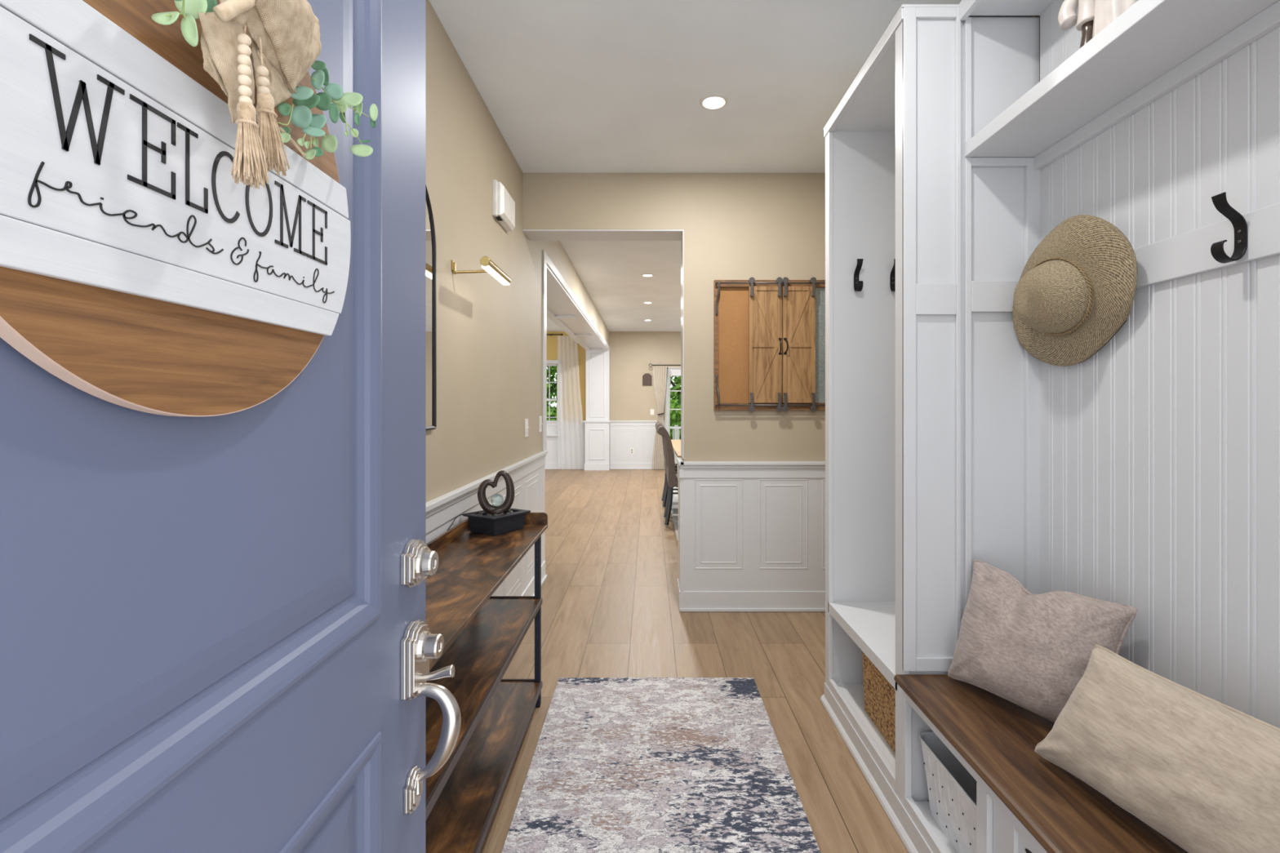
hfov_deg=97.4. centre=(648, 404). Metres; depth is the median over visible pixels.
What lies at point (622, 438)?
trim
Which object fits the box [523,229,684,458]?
trim
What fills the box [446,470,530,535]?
fountain
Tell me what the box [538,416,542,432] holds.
light switch
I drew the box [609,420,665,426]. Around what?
trim
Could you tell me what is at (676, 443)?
dining table
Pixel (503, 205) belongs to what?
door chime
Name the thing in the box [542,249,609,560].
trim
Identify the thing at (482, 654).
shelf
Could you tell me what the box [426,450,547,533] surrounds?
trim
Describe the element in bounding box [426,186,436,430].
arched mirror
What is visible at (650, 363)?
curtain rod
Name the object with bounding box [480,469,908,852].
floor
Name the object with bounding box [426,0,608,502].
wall
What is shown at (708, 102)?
diffuser
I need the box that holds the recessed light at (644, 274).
[641,273,653,276]
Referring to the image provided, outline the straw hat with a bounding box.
[1012,214,1137,366]
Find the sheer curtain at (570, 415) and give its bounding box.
[557,335,584,469]
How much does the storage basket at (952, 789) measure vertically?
0.214 m
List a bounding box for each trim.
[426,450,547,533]
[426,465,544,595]
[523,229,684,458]
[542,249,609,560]
[545,426,584,462]
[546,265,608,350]
[546,360,558,435]
[546,420,584,426]
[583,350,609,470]
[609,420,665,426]
[609,426,664,462]
[676,457,684,611]
[680,461,825,478]
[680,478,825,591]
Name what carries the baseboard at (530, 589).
attached to the wall at (490, 332)
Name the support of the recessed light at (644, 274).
in the ceiling
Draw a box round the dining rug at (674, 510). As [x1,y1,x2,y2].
[671,487,678,541]
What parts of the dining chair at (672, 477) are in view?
leg, backrest, leg, seat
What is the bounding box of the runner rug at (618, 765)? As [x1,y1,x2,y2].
[501,677,820,852]
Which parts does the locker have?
moulding, panel, frame, panel, frame, panel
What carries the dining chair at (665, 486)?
on the dining rug at (674, 510)
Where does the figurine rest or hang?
on the bench at (1160, 448)
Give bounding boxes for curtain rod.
[546,333,563,335]
[648,363,680,366]
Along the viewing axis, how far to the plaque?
11.18 m
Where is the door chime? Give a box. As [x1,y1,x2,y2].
[492,179,515,231]
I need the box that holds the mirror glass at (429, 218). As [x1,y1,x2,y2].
[426,197,433,426]
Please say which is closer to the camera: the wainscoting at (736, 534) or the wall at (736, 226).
the wainscoting at (736, 534)
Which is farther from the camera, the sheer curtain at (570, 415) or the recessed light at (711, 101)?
the sheer curtain at (570, 415)
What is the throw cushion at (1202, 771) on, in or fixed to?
on the bench at (1160, 448)
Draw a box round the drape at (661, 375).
[651,365,670,469]
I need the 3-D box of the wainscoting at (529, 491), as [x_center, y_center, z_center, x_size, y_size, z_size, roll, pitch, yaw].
[-0.782,0.829,2.025,0.012,0.925,4.350,0,0,0]
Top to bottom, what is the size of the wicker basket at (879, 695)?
0.232 m
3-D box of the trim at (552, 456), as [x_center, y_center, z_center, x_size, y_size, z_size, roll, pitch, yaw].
[-2.420,0.819,11.194,2.360,0.945,0.012,0,0,0]
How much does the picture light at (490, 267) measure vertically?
0.054 m
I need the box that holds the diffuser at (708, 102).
[703,97,724,107]
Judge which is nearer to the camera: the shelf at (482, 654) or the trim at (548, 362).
the shelf at (482, 654)
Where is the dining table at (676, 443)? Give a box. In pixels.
[671,439,681,457]
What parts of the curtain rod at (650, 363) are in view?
rod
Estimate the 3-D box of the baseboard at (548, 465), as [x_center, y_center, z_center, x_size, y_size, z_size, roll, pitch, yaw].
[-2.420,1.228,11.185,2.360,0.123,0.030,0,0,0]
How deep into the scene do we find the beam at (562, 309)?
6.83 m
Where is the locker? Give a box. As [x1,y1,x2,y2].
[820,4,1039,833]
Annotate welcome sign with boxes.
[0,0,377,416]
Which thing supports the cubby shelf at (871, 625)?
attached to the locker
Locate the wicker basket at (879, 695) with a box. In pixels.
[862,651,895,753]
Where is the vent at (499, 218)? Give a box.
[494,216,502,221]
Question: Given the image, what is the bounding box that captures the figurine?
[1057,0,1137,48]
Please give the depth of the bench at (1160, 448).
1.24 m
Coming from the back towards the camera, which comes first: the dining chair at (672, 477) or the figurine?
the dining chair at (672, 477)
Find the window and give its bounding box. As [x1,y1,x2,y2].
[546,364,557,420]
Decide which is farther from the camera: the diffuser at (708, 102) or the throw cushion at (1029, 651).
the diffuser at (708, 102)
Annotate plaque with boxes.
[642,373,651,385]
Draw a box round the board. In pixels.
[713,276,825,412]
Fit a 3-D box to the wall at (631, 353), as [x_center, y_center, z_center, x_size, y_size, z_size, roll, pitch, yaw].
[0.000,-0.079,11.270,12.000,2.740,0.140,0,0,0]
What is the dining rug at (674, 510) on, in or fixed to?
on the floor
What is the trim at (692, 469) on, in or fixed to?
attached to the wall at (736, 226)
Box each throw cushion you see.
[947,559,1137,722]
[1034,644,1279,852]
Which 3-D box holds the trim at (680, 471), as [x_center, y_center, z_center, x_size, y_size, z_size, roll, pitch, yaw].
[0.202,0.823,3.628,0.034,0.933,0.284,0,0,0]
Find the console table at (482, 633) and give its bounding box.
[426,512,547,852]
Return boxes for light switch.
[524,418,528,437]
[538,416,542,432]
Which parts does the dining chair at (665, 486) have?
backrest, leg, leg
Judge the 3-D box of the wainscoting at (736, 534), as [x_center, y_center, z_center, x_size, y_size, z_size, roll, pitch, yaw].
[0.682,0.834,3.514,0.975,0.915,0.012,0,0,0]
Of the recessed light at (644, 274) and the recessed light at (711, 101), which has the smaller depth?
the recessed light at (711, 101)
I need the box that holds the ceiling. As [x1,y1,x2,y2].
[429,0,961,331]
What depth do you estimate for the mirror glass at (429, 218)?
2.00 m
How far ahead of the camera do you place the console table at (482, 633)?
1.81 m
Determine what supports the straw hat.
hanging from the bench at (1160, 448)
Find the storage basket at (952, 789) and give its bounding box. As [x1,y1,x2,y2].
[919,732,977,852]
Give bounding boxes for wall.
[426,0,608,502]
[522,173,825,461]
[546,331,680,420]
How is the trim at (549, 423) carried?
attached to the wall at (631, 353)
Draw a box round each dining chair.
[655,422,677,506]
[656,424,678,525]
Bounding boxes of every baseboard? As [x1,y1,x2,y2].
[520,560,546,595]
[545,462,558,469]
[609,462,652,469]
[680,591,825,612]
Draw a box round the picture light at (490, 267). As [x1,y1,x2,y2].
[451,256,511,284]
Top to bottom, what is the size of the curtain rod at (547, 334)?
0.040 m
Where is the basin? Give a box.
[462,507,530,535]
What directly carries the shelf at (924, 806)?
attached to the bench at (1160, 448)
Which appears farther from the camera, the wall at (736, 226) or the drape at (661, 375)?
the drape at (661, 375)
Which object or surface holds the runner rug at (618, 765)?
on the floor
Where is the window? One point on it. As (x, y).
(552, 369)
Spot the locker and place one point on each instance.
(932, 391)
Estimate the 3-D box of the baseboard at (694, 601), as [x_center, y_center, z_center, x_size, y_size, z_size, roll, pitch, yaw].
[0.680,1.228,3.505,0.970,0.123,0.030,0,0,0]
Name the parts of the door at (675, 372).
frame, pane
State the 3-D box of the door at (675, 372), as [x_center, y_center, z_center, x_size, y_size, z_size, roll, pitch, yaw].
[1.245,0.276,11.260,1.810,2.030,0.120,0,0,0]
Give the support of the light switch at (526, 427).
attached to the wall at (490, 332)
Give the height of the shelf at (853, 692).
0.018 m
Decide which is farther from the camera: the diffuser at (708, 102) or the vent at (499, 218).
the vent at (499, 218)
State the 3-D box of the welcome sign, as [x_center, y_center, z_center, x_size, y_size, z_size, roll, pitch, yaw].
[-0.301,-0.179,0.418,0.070,0.376,0.401,0,0,0]
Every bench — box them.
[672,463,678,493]
[893,0,1279,852]
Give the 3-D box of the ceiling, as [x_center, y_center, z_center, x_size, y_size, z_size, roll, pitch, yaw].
[0.000,-1.509,5.575,12.000,0.120,11.550,0,0,0]
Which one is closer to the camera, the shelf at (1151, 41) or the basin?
the shelf at (1151, 41)
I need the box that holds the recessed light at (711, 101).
[699,93,728,109]
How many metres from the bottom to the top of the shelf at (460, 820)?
0.016 m
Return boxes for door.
[0,0,461,852]
[666,367,680,463]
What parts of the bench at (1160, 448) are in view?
moulding, frame, panel, drawer, wooden seat, hook rail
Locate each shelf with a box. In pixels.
[426,598,538,799]
[426,680,539,852]
[828,601,897,689]
[835,682,895,771]
[915,801,957,852]
[964,0,1279,156]
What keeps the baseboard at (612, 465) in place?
attached to the wall at (631, 353)

